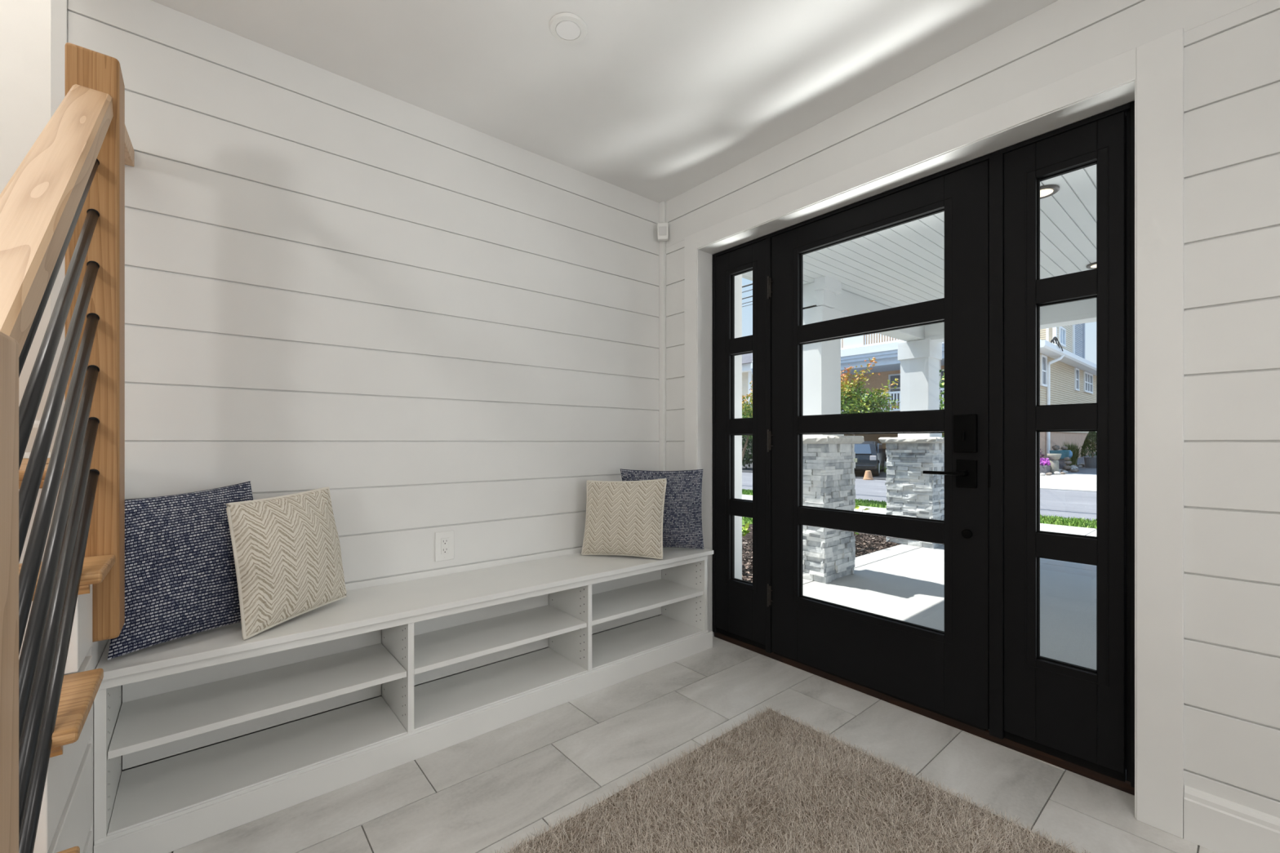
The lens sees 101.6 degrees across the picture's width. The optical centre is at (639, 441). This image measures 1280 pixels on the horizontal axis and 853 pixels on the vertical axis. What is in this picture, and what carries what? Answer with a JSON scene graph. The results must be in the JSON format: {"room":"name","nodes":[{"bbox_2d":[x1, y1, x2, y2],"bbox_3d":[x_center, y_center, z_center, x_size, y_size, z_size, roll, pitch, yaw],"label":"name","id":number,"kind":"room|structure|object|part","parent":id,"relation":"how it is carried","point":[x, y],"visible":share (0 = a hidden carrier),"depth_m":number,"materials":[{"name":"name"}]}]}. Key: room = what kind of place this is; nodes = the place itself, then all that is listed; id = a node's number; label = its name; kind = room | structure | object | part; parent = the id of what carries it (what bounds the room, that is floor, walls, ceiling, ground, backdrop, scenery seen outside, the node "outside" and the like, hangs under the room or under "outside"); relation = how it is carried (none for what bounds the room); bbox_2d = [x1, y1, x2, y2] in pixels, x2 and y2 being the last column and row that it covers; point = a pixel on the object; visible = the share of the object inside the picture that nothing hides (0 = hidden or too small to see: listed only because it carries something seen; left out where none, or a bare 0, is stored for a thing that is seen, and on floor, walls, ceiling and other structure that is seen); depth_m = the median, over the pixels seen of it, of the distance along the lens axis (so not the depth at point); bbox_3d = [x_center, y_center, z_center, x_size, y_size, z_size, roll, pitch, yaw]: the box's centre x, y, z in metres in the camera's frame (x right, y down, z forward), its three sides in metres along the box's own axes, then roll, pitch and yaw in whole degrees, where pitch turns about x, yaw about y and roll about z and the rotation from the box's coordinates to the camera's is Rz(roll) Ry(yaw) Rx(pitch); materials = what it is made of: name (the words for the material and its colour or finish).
{"room":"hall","nodes":[
{"label":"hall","id":0,"kind":"room"},
{"bbox_2d":[0,0,50,458],"bbox_3d":[-2.656,-1.433,1.748,1.400,5.000,0.100,0,0,-40],"label":"wall","id":1,"kind":"structure","parent":0,"point":[24,24],"depth_m":1.97,"materials":[{"name":"white paint"}]},
{"bbox_2d":[22,421,50,458],"bbox_3d":[-2.591,-0.009,1.718,1.160,0.141,0.030,0,0,-40],"label":"baseboard","id":2,"kind":"structure","parent":1,"relation":"attached to","point":[28,448],"depth_m":1.97,"materials":[{"name":"white paint"}]},
{"bbox_2d":[67,0,658,771],"bbox_3d":[-0.686,-0.152,2.396,2.626,2.438,0.115,0,0,-40],"label":"wall","id":3,"kind":"structure","parent":0,"point":[432,322],"depth_m":2.01,"materials":[{"name":"white paint"}]},
{"bbox_2d":[50,0,68,454],"bbox_3d":[-1.699,-1.433,1.536,0.032,5.000,0.121,0,0,-40],"label":"trim","id":4,"kind":"structure","parent":3,"relation":"attached to","point":[59,8],"depth_m":1.49,"materials":[{"name":"white paint"}]},
{"bbox_2d":[435,530,453,561],"bbox_3d":[-0.823,0.440,2.199,0.080,0.123,0.008,0,0,-40],"label":"wall outlet","id":5,"kind":"object","parent":3,"relation":"attached to","point":[444,540],"visible":1,"depth_m":2.19,"materials":[{"name":"white plastic"}]},
{"bbox_2d":[440,537,448,554],"bbox_3d":[-0.822,0.440,2.197,0.034,0.067,0.004,0,0,-40],"label":"receptacle","id":6,"kind":"object","parent":5,"relation":"attached to","point":[444,541],"depth_m":2.20,"materials":[{"name":"white plastic"}]},
{"bbox_2d":[151,0,1057,203],"bbox_3d":[-0.488,-1.446,-0.740,6.300,0.150,6.700,0,0,-40],"label":"ceiling","id":7,"kind":"structure","parent":0,"point":[658,100],"depth_m":1.87,"materials":[{"name":"white paint"}]},
{"bbox_2d":[549,12,586,43],"bbox_3d":[-0.238,-1.365,1.726,0.125,0.011,0.125,0,0,-40],"label":"smoke detector","id":8,"kind":"object","parent":7,"relation":"in","point":[566,27],"visible":1,"depth_m":1.72,"materials":[{"name":"white plastic"}]},
{"bbox_2d":[169,636,1216,852],"bbox_3d":[-0.543,1.127,-0.786,6.155,0.120,6.700,0,0,-40],"label":"floor","id":9,"kind":"structure","parent":0,"point":[484,793],"depth_m":1.67,"materials":[{"name":"grey tile"}]},
{"bbox_2d":[18,457,115,852],"bbox_3d":[-1.781,0.565,0.875,1.290,1.005,2.284,0,0,-40],"label":"staircase","id":10,"kind":"structure","parent":9,"relation":"on","point":[66,817],"depth_m":1.03,"materials":[{"name":"white paint"}]},
{"bbox_3d":[-1.798,0.098,0.844,1.144,0.020,0.018,0,0,-40],"label":"cove moulding","id":11,"kind":"part","parent":10,"relation":"part of","materials":[{"name":"brown wood"}]},
{"bbox_3d":[-1.407,0.499,0.449,1.230,0.020,0.018,0,0,-40],"label":"cove moulding","id":12,"kind":"part","parent":10,"relation":"part of","materials":[{"name":"brown wood"}]},
{"bbox_3d":[-1.586,0.298,0.660,1.230,0.020,0.018,0,0,-40],"label":"cove moulding","id":13,"kind":"part","parent":10,"relation":"part of","materials":[{"name":"brown wood"}]},
{"bbox_2d":[0,42,134,852],"bbox_3d":[-1.058,-0.021,0.961,0.088,1.768,1.593,0,0,-40],"label":"stair railing","id":14,"kind":"object","parent":10,"relation":"on","point":[65,198],"visible":0.96,"depth_m":0.88,"materials":[{"name":"brown wood"}]},
{"bbox_3d":[-0.655,0.378,0.484,0.088,0.971,0.095,0,0,-40],"label":"newel post","id":15,"kind":"part","parent":14,"relation":"part of","materials":[{"name":"brown wood"}]},
{"bbox_3d":[-0.901,-0.343,0.778,0.066,0.939,1.112,0,0,-40],"label":"handrail","id":16,"kind":"part","parent":14,"relation":"part of","materials":[{"name":"brown wood"}]},
{"bbox_3d":[-0.972,0.431,0.861,0.018,0.730,0.906,0,0,-40],"label":"rod","id":17,"kind":"part","parent":14,"relation":"part of","materials":[{"name":"black metal"}]},
{"bbox_3d":[-0.972,0.311,0.861,0.018,0.730,0.906,0,0,-40],"label":"rod","id":18,"kind":"part","parent":14,"relation":"part of","materials":[{"name":"black metal"}]},
{"bbox_3d":[-0.972,0.192,0.861,0.018,0.730,0.906,0,0,-40],"label":"rod","id":19,"kind":"part","parent":14,"relation":"part of","materials":[{"name":"black metal"}]},
{"bbox_3d":[-0.972,0.072,0.861,0.018,0.730,0.906,0,0,-40],"label":"rod","id":20,"kind":"part","parent":14,"relation":"part of","materials":[{"name":"black metal"}]},
{"bbox_3d":[-0.972,-0.048,0.861,0.018,0.730,0.906,0,0,-40],"label":"rod","id":21,"kind":"part","parent":14,"relation":"part of","materials":[{"name":"black metal"}]},
{"bbox_3d":[-0.972,-0.168,0.861,0.018,0.730,0.906,0,0,-40],"label":"rod","id":22,"kind":"part","parent":14,"relation":"part of","materials":[{"name":"black metal"}]},
{"bbox_3d":[-0.972,-0.288,0.861,0.018,0.730,0.906,0,0,-40],"label":"rod","id":23,"kind":"part","parent":14,"relation":"part of","materials":[{"name":"black metal"}]},
{"bbox_2d":[86,364,99,371],"bbox_3d":[-1.259,-0.167,1.201,0.021,0.021,0.002,0,0,-40],"label":"socket","id":24,"kind":"object","parent":14,"relation":"attached to","point":[95,367],"depth_m":1.20,"materials":[{"name":"black metal"}]},
{"bbox_2d":[86,312,99,319],"bbox_3d":[-1.259,-0.286,1.201,0.021,0.021,0.002,0,0,-40],"label":"socket","id":25,"kind":"object","parent":14,"relation":"attached to","point":[95,315],"depth_m":1.20,"materials":[{"name":"black metal"}]},
{"bbox_2d":[86,260,99,267],"bbox_3d":[-1.259,-0.406,1.201,0.021,0.021,0.002,0,0,-40],"label":"socket","id":26,"kind":"object","parent":14,"relation":"attached to","point":[96,263],"depth_m":1.20,"materials":[{"name":"black metal"}]},
{"bbox_2d":[86,208,99,216],"bbox_3d":[-1.259,-0.526,1.201,0.021,0.021,0.002,0,0,-40],"label":"socket","id":27,"kind":"object","parent":14,"relation":"attached to","point":[96,211],"depth_m":1.20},
{"bbox_3d":[-1.300,-0.221,1.247,0.088,1.369,0.121,0,0,-40],"label":"newel post","id":28,"kind":"part","parent":14,"relation":"part of","materials":[{"name":"brown wood"}]},
{"bbox_3d":[-1.451,-0.839,1.433,0.064,0.112,0.363,0,0,-40],"label":"handrail","id":29,"kind":"part","parent":14,"relation":"part of","materials":[{"name":"brown wood"}]},
{"bbox_2d":[93,547,713,852],"bbox_3d":[-0.599,0.815,2.132,2.230,0.505,0.399,0,0,-40],"label":"storage bench","id":30,"kind":"object","parent":9,"relation":"on","point":[205,688],"visible":0.93,"depth_m":1.77,"materials":[{"name":"white wood"}]},
{"bbox_3d":[-1.440,0.825,1.416,0.021,0.484,0.358,0,0,-40],"label":"panel","id":31,"kind":"part","parent":30,"relation":"part of","materials":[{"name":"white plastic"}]},
{"bbox_2d":[106,480,253,660],"bbox_3d":[-1.311,0.343,1.527,0.175,0.425,0.408,0,0,24],"label":"throw pillow","id":32,"kind":"object","parent":30,"relation":"on","point":[180,578],"visible":0.69,"depth_m":1.46,"materials":[{"name":"blue fabric"}]},
{"bbox_3d":[-1.260,0.775,1.768,0.704,0.385,0.010,0,0,-40],"label":"panel","id":33,"kind":"part","parent":30,"relation":"part of","materials":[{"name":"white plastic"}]},
{"bbox_2d":[107,643,406,759],"bbox_3d":[-1.153,0.778,1.641,0.704,0.019,0.319,0,0,-40],"label":"shelf","id":34,"kind":"object","parent":30,"relation":"attached to","point":[153,718],"depth_m":1.59,"materials":[{"name":"white wood"}]},
{"bbox_2d":[106,696,407,835],"bbox_3d":[-1.152,0.980,1.640,0.706,0.018,0.321,0,0,-40],"label":"shelf","id":35,"kind":"object","parent":30,"relation":"attached to","point":[159,796],"depth_m":1.57,"materials":[{"name":"white wood"}]},
{"bbox_2d":[225,486,346,639],"bbox_3d":[-1.107,0.359,1.662,0.157,0.400,0.365,0,0,23],"label":"throw pillow","id":36,"kind":"object","parent":30,"relation":"on","point":[286,550],"visible":1,"depth_m":1.59,"materials":[{"name":"beige fabric"}]},
{"bbox_3d":[-0.599,0.572,2.132,2.230,0.020,0.399,0,0,-40],"label":"seat","id":37,"kind":"part","parent":30,"relation":"part of","materials":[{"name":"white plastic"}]},
{"bbox_3d":[-0.704,0.775,2.237,0.704,0.385,0.010,0,0,-40],"label":"panel","id":38,"kind":"part","parent":30,"relation":"part of","materials":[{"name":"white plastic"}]},
{"bbox_2d":[413,604,586,675],"bbox_3d":[-0.597,0.778,2.111,0.704,0.019,0.319,0,0,-40],"label":"shelf","id":39,"kind":"object","parent":30,"relation":"attached to","point":[435,647],"depth_m":2.10,"materials":[{"name":"white wood"}]},
{"bbox_2d":[413,647,587,730],"bbox_3d":[-0.596,0.980,2.110,0.706,0.018,0.321,0,0,-40],"label":"shelf","id":40,"kind":"object","parent":30,"relation":"attached to","point":[448,703],"depth_m":2.08,"materials":[{"name":"white wood"}]},
{"bbox_2d":[581,478,666,559],"bbox_3d":[-0.079,0.371,2.557,0.418,0.375,0.143,0,0,5],"label":"throw pillow","id":41,"kind":"object","parent":30,"relation":"on","point":[624,517],"visible":1,"depth_m":2.51,"materials":[{"name":"beige fabric"}]},
{"bbox_3d":[-0.150,0.775,2.705,0.700,0.385,0.010,0,0,-40],"label":"panel","id":42,"kind":"part","parent":30,"relation":"part of","materials":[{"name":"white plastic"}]},
{"bbox_2d":[591,578,703,625],"bbox_3d":[-0.043,0.778,2.579,0.700,0.019,0.319,0,0,-40],"label":"shelf","id":43,"kind":"object","parent":30,"relation":"attached to","point":[616,602],"depth_m":2.59,"materials":[{"name":"white wood"}]},
{"bbox_2d":[591,614,703,669],"bbox_3d":[-0.042,0.980,2.578,0.702,0.018,0.321,0,0,-40],"label":"shelf","id":44,"kind":"object","parent":30,"relation":"attached to","point":[623,646],"depth_m":2.57,"materials":[{"name":"white wood"}]},
{"bbox_2d":[620,469,703,549],"bbox_3d":[0.115,0.347,2.684,0.432,0.416,0.121,0,0,-11],"label":"throw pillow","id":45,"kind":"object","parent":30,"relation":"on","point":[682,513],"visible":0.55,"depth_m":2.66,"materials":[{"name":"blue fabric"}]},
{"bbox_3d":[0.224,0.825,2.823,0.019,0.484,0.358,0,0,-40],"label":"panel","id":46,"kind":"part","parent":30,"relation":"part of","materials":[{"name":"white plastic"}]},
{"bbox_2d":[493,703,1099,852],"bbox_3d":[0.556,1.062,0.792,1.572,0.010,1.993,0,0,-40],"label":"shag rug","id":47,"kind":"object","parent":9,"relation":"on","point":[771,783],"visible":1,"depth_m":1.49,"materials":[{"name":"beige carpet"}]},
{"bbox_2d":[714,631,1134,795],"bbox_3d":[1.009,1.050,2.255,0.147,0.034,1.694,0,0,-40],"label":"threshold","id":48,"kind":"object","parent":9,"relation":"on","point":[1125,786],"visible":0.25,"depth_m":1.94,"materials":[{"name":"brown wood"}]},
{"bbox_2d":[666,0,1279,817],"bbox_3d":[-0.603,-0.783,4.073,0.264,4.300,17.000,0,0,-40],"label":"wall","id":49,"kind":"structure","parent":0,"point":[1232,47],"depth_m":1.38,"materials":[{"name":"white paint"}]},
{"bbox_2d":[658,200,666,471],"bbox_3d":[0.130,-0.152,2.993,0.026,2.438,0.042,0,0,-40],"label":"trim","id":50,"kind":"structure","parent":49,"relation":"attached to","point":[662,206],"depth_m":2.98,"materials":[{"name":"white paint"}]},
{"bbox_2d":[657,222,668,240],"bbox_3d":[0.129,-1.181,2.935,0.062,0.095,0.036,0,0,5],"label":"sensor","id":51,"kind":"object","parent":49,"relation":"attached to","point":[662,228],"visible":1,"depth_m":2.92,"materials":[{"name":"white plastic"}]},
{"bbox_2d":[734,274,742,579],"bbox_3d":[1.054,0.027,2.292,0.101,2.320,1.920,0,0,-40],"label":"trim","id":52,"kind":"structure","parent":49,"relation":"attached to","point":[738,278],"depth_m":2.92,"materials":[{"name":"white paint"}]},
{"bbox_2d":[715,239,765,649],"bbox_3d":[0.532,0.017,2.717,0.047,2.037,0.327,0,0,-40],"label":"window","id":53,"kind":"structure","parent":49,"relation":"in","point":[740,605],"depth_m":2.71,"materials":[{"name":"black wood"}]},
{"bbox_3d":[0.531,1.020,2.716,0.018,0.030,0.327,0,0,-40],"label":"rail","id":54,"kind":"part","parent":53,"relation":"part of","materials":[{"name":"black wood"}]},
{"bbox_2d":[767,160,990,731],"bbox_3d":[0.931,0.016,2.199,0.107,2.034,0.941,0,0,-40],"label":"door","id":55,"kind":"structure","parent":49,"relation":"in","point":[946,673],"depth_m":2.06,"materials":[{"name":"black wood"}]},
{"bbox_3d":[1.127,0.115,1.924,0.052,0.022,0.140,0,0,-40],"label":"lever","id":56,"kind":"part","parent":55,"relation":"part of","materials":[{"name":"black metal"}]},
{"bbox_3d":[1.189,0.117,1.899,0.013,0.101,0.066,0,0,-40],"label":"lever handle","id":57,"kind":"part","parent":55,"relation":"part of","materials":[{"name":"black metal"}]},
{"bbox_3d":[1.235,0.122,1.843,0.003,0.080,0.005,0,0,-40],"label":"strike plate","id":58,"kind":"part","parent":55,"relation":"part of","materials":[{"name":"black metal"}]},
{"bbox_2d":[684,27,1183,838],"bbox_3d":[0.939,-0.023,2.194,0.233,2.180,1.884,0,0,-40],"label":"door frame","id":59,"kind":"structure","parent":49,"relation":"attached to","point":[1150,74],"depth_m":1.56,"materials":[{"name":"white paint"}]},
{"bbox_2d":[1004,111,1126,782],"bbox_3d":[1.383,0.017,1.711,0.047,2.037,0.310,0,0,-40],"label":"window","id":60,"kind":"structure","parent":49,"relation":"in","point":[1073,713],"depth_m":1.69,"materials":[{"name":"black wood"}]},
{"bbox_3d":[1.382,1.020,1.710,0.018,0.030,0.310,0,0,-40],"label":"rail","id":61,"kind":"part","parent":60,"relation":"part of","materials":[{"name":"black wood"}]},
{"bbox_2d":[1183,785,1279,852],"bbox_3d":[3.121,0.998,-0.552,0.018,0.138,5.127,0,0,-40],"label":"baseboard","id":62,"kind":"structure","parent":49,"relation":"attached to","point":[1217,824],"depth_m":1.34,"materials":[{"name":"white paint"}]},
{"label":"outside","id":63,"kind":"structure","parent":0,"visible":0},
{"bbox_2d":[1066,452,1096,474],"bbox_3d":[31.132,0.906,11.189,18.000,1.522,36.900,0,0,-40],"label":"driveway","id":64,"kind":"structure","parent":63,"point":[1085,470],"depth_m":18.07,"materials":[{"name":"grey concrete"}]},
{"bbox_2d":[1049,449,1072,469],"bbox_3d":[14.716,0.641,18.219,0.300,0.706,0.618,0,0,-40],"label":"planter","id":65,"kind":"object","parent":64,"relation":"on","point":[1065,453],"visible":0.56,"depth_m":18.09,"materials":[{"name":"ceramic"}]},
{"bbox_2d":[1052,444,1059,450],"bbox_3d":[14.621,0.210,18.335,0.175,0.221,0.211,0,0,-40],"label":"rock","id":66,"kind":"object","parent":65,"relation":"on","point":[1055,447],"visible":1,"depth_m":18.29,"materials":[{"name":"grey stone"}]},
{"bbox_2d":[1049,449,1070,459],"bbox_3d":[14.695,0.448,18.244,0.300,0.319,0.553,0,0,-40],"label":"bowl","id":67,"kind":"object","parent":65,"relation":"on","point":[1065,453],"depth_m":18.07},
{"bbox_2d":[1060,445,1067,450],"bbox_3d":[14.764,0.224,18.155,0.150,0.184,0.200,0,0,-40],"label":"rock","id":68,"kind":"object","parent":65,"relation":"on","point":[1064,447],"visible":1,"depth_m":18.11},
{"bbox_2d":[1062,465,1071,471],"bbox_3d":[14.612,0.894,17.848,0.219,0.208,0.243,0,0,-40],"label":"boulder","id":69,"kind":"object","parent":64,"relation":"on","point":[1066,468],"visible":0.98,"depth_m":17.78,"materials":[{"name":"grey stone"}]},
{"bbox_2d":[1064,460,1071,465],"bbox_3d":[14.627,0.725,17.819,0.186,0.152,0.206,0,0,-40],"label":"boulder","id":70,"kind":"object","parent":69,"relation":"on","point":[1068,463],"visible":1,"depth_m":17.78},
{"bbox_2d":[1040,323,1096,465],"bbox_3d":[17.192,-3.083,21.990,12.150,8.700,2.503,0,0,-40],"label":"house","id":71,"kind":"structure","parent":64,"relation":"on","point":[1066,377],"depth_m":20.71,"materials":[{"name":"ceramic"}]},
{"bbox_2d":[1059,441,1081,466],"bbox_3d":[15.863,0.431,19.189,0.740,0.978,0.755,0,0,-40],"label":"ornamental grass","id":72,"kind":"object","parent":64,"relation":"on","point":[1073,459],"depth_m":19.03,"materials":[{"name":"green plant"}]},
{"bbox_2d":[1080,431,1096,467],"bbox_3d":[16.189,0.234,18.657,0.686,1.381,0.678,0,0,-23],"label":"arborvitae","id":73,"kind":"object","parent":64,"relation":"on","point":[1090,462],"visible":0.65,"depth_m":18.57,"materials":[{"name":"green plant"}]},
{"bbox_2d":[1084,457,1096,467],"bbox_3d":[16.183,0.740,18.652,0.490,0.370,0.490,0,0,-40],"label":"pot","id":74,"kind":"object","parent":64,"relation":"on","point":[1090,462],"depth_m":18.53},
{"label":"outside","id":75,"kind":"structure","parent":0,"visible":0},
{"bbox_2d":[1040,473,1096,492],"bbox_3d":[22.720,1.356,3.752,4.450,0.622,36.400,0,0,-40],"label":"sidewalk","id":76,"kind":"structure","parent":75,"point":[1068,482],"depth_m":15.16,"materials":[{"name":"concrete"}]},
{"bbox_2d":[1040,448,1050,473],"bbox_3d":[13.335,0.610,17.412,0.537,0.909,0.594,0,0,-40],"label":"stone planter","id":77,"kind":"object","parent":76,"relation":"on","point":[1046,468],"visible":0.42,"depth_m":17.21,"materials":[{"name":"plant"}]},
{"bbox_2d":[1047,453,1062,473],"bbox_3d":[13.797,0.731,17.370,0.390,0.668,0.390,0,0,-40],"label":"birdbath","id":78,"kind":"object","parent":76,"relation":"on","point":[1054,463],"visible":0.91,"depth_m":17.27,"materials":[{"name":"stone"}]},
{"bbox_2d":[1047,453,1062,460],"bbox_3d":[13.797,0.504,17.370,0.390,0.215,0.390,0,0,-40],"label":"bowl","id":79,"kind":"object","parent":78,"relation":"on","point":[1051,456],"depth_m":17.25,"materials":[{"name":"stone"}]},
{"bbox_2d":[1053,471,1060,475],"bbox_3d":[13.604,1.035,17.019,0.181,0.138,0.138,0,0,30],"label":"rock","id":80,"kind":"object","parent":76,"relation":"on","point":[1054,473],"visible":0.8,"depth_m":16.98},
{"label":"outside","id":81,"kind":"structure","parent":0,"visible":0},
{"bbox_2d":[942,544,1096,566],"bbox_3d":[7.310,1.440,2.683,1.570,0.455,10.660,0,0,-40],"label":"path","id":82,"kind":"structure","parent":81,"point":[942,544],"depth_m":5.26,"materials":[{"name":"concrete"}]},
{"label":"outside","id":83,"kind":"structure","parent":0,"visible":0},
{"bbox_2d":[742,520,902,582],"bbox_3d":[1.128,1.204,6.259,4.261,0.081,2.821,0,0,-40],"label":"mulch","id":84,"kind":"object","parent":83,"point":[877,546],"visible":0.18,"depth_m":5.93,"materials":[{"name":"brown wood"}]},
{"bbox_2d":[742,522,750,536],"bbox_3d":[0.803,0.946,4.851,0.539,0.567,0.493,0,0,-11],"label":"leafy shrub","id":85,"kind":"object","parent":84,"relation":"on","point":[744,530],"visible":0.02,"depth_m":4.93,"materials":[{"name":"green plant"}]},
{"bbox_2d":[742,516,752,525],"bbox_3d":[-0.232,1.340,10.891,2.629,0.384,7.206,0,0,-40],"label":"grass","id":86,"kind":"structure","parent":84,"relation":"on","point":[747,520],"depth_m":8.01,"materials":[{"name":"green plant"}]},
{"bbox_2d":[853,505,870,534],"bbox_3d":[2.276,0.938,5.880,0.480,0.583,0.471,0,0,-40],"label":"leafy shrub","id":87,"kind":"object","parent":84,"relation":"on","point":[856,507],"visible":0.06,"depth_m":5.88,"materials":[{"name":"green plant"}]},
{"bbox_2d":[939,369,944,437],"bbox_3d":[4.190,0.105,7.437,0.712,2.532,0.706,0,0,-40],"label":"young tree","id":88,"kind":"object","parent":84,"relation":"on","point":[942,406],"visible":0.06,"depth_m":7.31,"materials":[{"name":"green plant"}]},
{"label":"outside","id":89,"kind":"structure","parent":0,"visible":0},
{"bbox_2d":[742,462,886,479],"bbox_3d":[13.026,1.427,44.658,42.450,0.480,38.600,0,0,-40],"label":"driveway","id":90,"kind":"structure","parent":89,"point":[859,474],"depth_m":19.86,"materials":[{"name":"concrete"}]},
{"bbox_2d":[742,352,752,460],"bbox_3d":[7.854,-2.383,34.395,9.600,7.100,8.600,0,0,-40],"label":"house","id":91,"kind":"structure","parent":90,"relation":"on","point":[747,375],"depth_m":30.47,"materials":[{"name":"grey"}]},
{"bbox_3d":[7.854,-2.808,34.395,9.600,3.350,8.200,0,0,-40],"label":"white trim","id":92,"kind":"part","parent":91,"relation":"part of","materials":[{"name":"white wood"}]},
{"bbox_2d":[742,400,752,468],"bbox_3d":[4.701,-0.291,23.727,1.772,3.161,1.891,0,0,-17],"label":"evergreen shrub","id":93,"kind":"object","parent":90,"relation":"on","point":[748,456],"visible":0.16,"depth_m":23.31,"materials":[{"name":"green plant"}]},
{"bbox_2d":[751,333,944,459],"bbox_3d":[13.059,-3.008,26.880,11.350,8.450,9.800,0,0,-40],"label":"house","id":94,"kind":"structure","parent":90,"relation":"on","point":[855,350],"depth_m":22.73,"materials":[{"name":"beige paint"}]},
{"bbox_3d":[8.839,-4.583,23.313,0.080,1.000,9.400,0,0,-40],"label":"balcony railing","id":95,"kind":"part","parent":94,"relation":"part of","materials":[{"name":"white wood"}]},
{"bbox_3d":[9.289,-4.558,22.712,0.030,0.950,0.900,0,0,-40],"label":"lattice panel","id":96,"kind":"part","parent":94,"relation":"part of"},
{"bbox_3d":[9.030,-1.683,23.475,0.080,0.800,9.000,0,0,-40],"label":"porch railing","id":97,"kind":"part","parent":94,"relation":"part of","materials":[{"name":"white wood"}]},
{"bbox_3d":[11.615,-2.333,20.455,0.250,2.200,0.250,0,0,-40],"label":"porch post","id":98,"kind":"part","parent":94,"relation":"part of","materials":[{"name":"white wood"}]},
{"bbox_2d":[853,440,886,475],"bbox_3d":[8.503,0.617,20.341,1.736,1.280,3.830,0,0,30],"label":"car","id":99,"kind":"object","parent":90,"relation":"on","point":[870,455],"visible":0.45,"depth_m":18.67,"materials":[{"name":"black paint"}]},
{"bbox_2d":[870,455,876,460],"bbox_3d":[8.248,0.577,18.448,0.200,0.160,0.150,0,0,30],"label":"tail lamp","id":100,"kind":"object","parent":99,"relation":"attached to","point":[872,457],"depth_m":18.39,"materials":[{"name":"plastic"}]},
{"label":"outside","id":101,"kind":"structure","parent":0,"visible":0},
{"bbox_2d":[742,164,1096,307],"bbox_3d":[4.619,-1.508,1.544,4.450,0.350,9.004,0,0,-40],"label":"ceiling","id":102,"kind":"structure","parent":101,"point":[903,264],"depth_m":3.85,"materials":[{"name":"white wood"}]},
{"bbox_2d":[1040,184,1059,199],"bbox_3d":[2.238,-1.388,2.906,0.156,0.016,0.156,0,0,-40],"label":"recessed light","id":103,"kind":"object","parent":102,"relation":"in","point":[1047,190],"visible":0.57,"depth_m":2.87,"materials":[{"name":"metal"}]},
{"bbox_2d":[1086,262,1096,268],"bbox_3d":[3.604,-1.388,4.093,0.156,0.016,0.156,0,0,-40],"label":"recessed light","id":104,"kind":"object","parent":102,"relation":"in","point":[1093,265],"visible":0.33,"depth_m":4.11,"materials":[{"name":"metal"}]},
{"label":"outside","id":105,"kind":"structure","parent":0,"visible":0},
{"bbox_2d":[760,543,1096,770],"bbox_3d":[5.076,1.337,0.794,4.260,0.300,10.660,0,0,-40],"label":"floor","id":106,"kind":"structure","parent":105,"point":[902,582],"depth_m":4.09,"materials":[{"name":"concrete"}]},
{"bbox_2d":[803,275,864,583],"bbox_3d":[1.575,-0.104,4.729,0.652,2.584,0.651,0,0,-40],"label":"porch column","id":107,"kind":"structure","parent":106,"relation":"on","point":[828,463],"depth_m":4.51,"materials":[{"name":"stone"}]},
{"bbox_2d":[878,338,944,548],"bbox_3d":[3.280,0.010,6.154,0.652,2.358,0.651,0,0,-40],"label":"porch column","id":108,"kind":"structure","parent":106,"relation":"on","point":[910,492],"depth_m":5.98,"materials":[{"name":"stone"}]},
{"bbox_2d":[803,282,1096,342],"bbox_3d":[5.798,-1.272,1.391,2.453,0.247,10.640,0,0,-40],"label":"beam","id":109,"kind":"structure","parent":108,"relation":"on","point":[1084,311],"depth_m":5.00,"materials":[{"name":"white wood"}]},
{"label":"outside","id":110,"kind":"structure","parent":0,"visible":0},
{"bbox_2d":[742,471,1096,520],"bbox_3d":[5.985,1.477,14.878,6.750,0.380,75.000,0,0,-40],"label":"road","id":111,"kind":"structure","parent":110,"point":[1062,503],"depth_m":12.03,"materials":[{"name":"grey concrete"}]},
{"bbox_2d":[862,470,873,479],"bbox_3d":[7.726,1.132,17.659,0.320,0.310,0.315,0,0,-40],"label":"flower pot","id":112,"kind":"object","parent":111,"relation":"on","point":[868,474],"visible":0.99,"depth_m":17.57,"materials":[{"name":"ceramic"}]},
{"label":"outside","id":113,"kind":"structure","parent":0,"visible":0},
{"bbox_2d":[742,494,1096,536],"bbox_3d":[3.831,1.417,10.107,2.700,0.300,58.494,0,0,-40],"label":"sidewalk","id":114,"kind":"structure","parent":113,"point":[1044,527],"depth_m":7.68,"materials":[{"name":"concrete"}]},
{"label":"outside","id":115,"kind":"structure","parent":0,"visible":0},
{"bbox_2d":[742,488,1096,528],"bbox_3d":[2.282,1.384,13.394,0.943,0.366,14.569,0,0,-40],"label":"grass","id":116,"kind":"structure","parent":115,"point":[1082,522],"depth_m":8.29,"materials":[{"name":"green plant"}]},
{"bbox_2d":[742,381,752,461],"bbox_3d":[2.661,-0.059,12.930,1.049,2.888,1.019,0,0,9],"label":"ornamental tree","id":117,"kind":"object","parent":116,"relation":"on","point":[746,414],"visible":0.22,"depth_m":12.83,"materials":[{"name":"green plant"}]},
{"bbox_2d":[840,356,900,435],"bbox_3d":[4.446,-0.166,10.858,1.146,3.080,2.132,0,0,-40],"label":"crape myrtle","id":118,"kind":"object","parent":116,"relation":"on","point":[853,399],"visible":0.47,"depth_m":10.57,"materials":[{"name":"green plant"}]}
]}

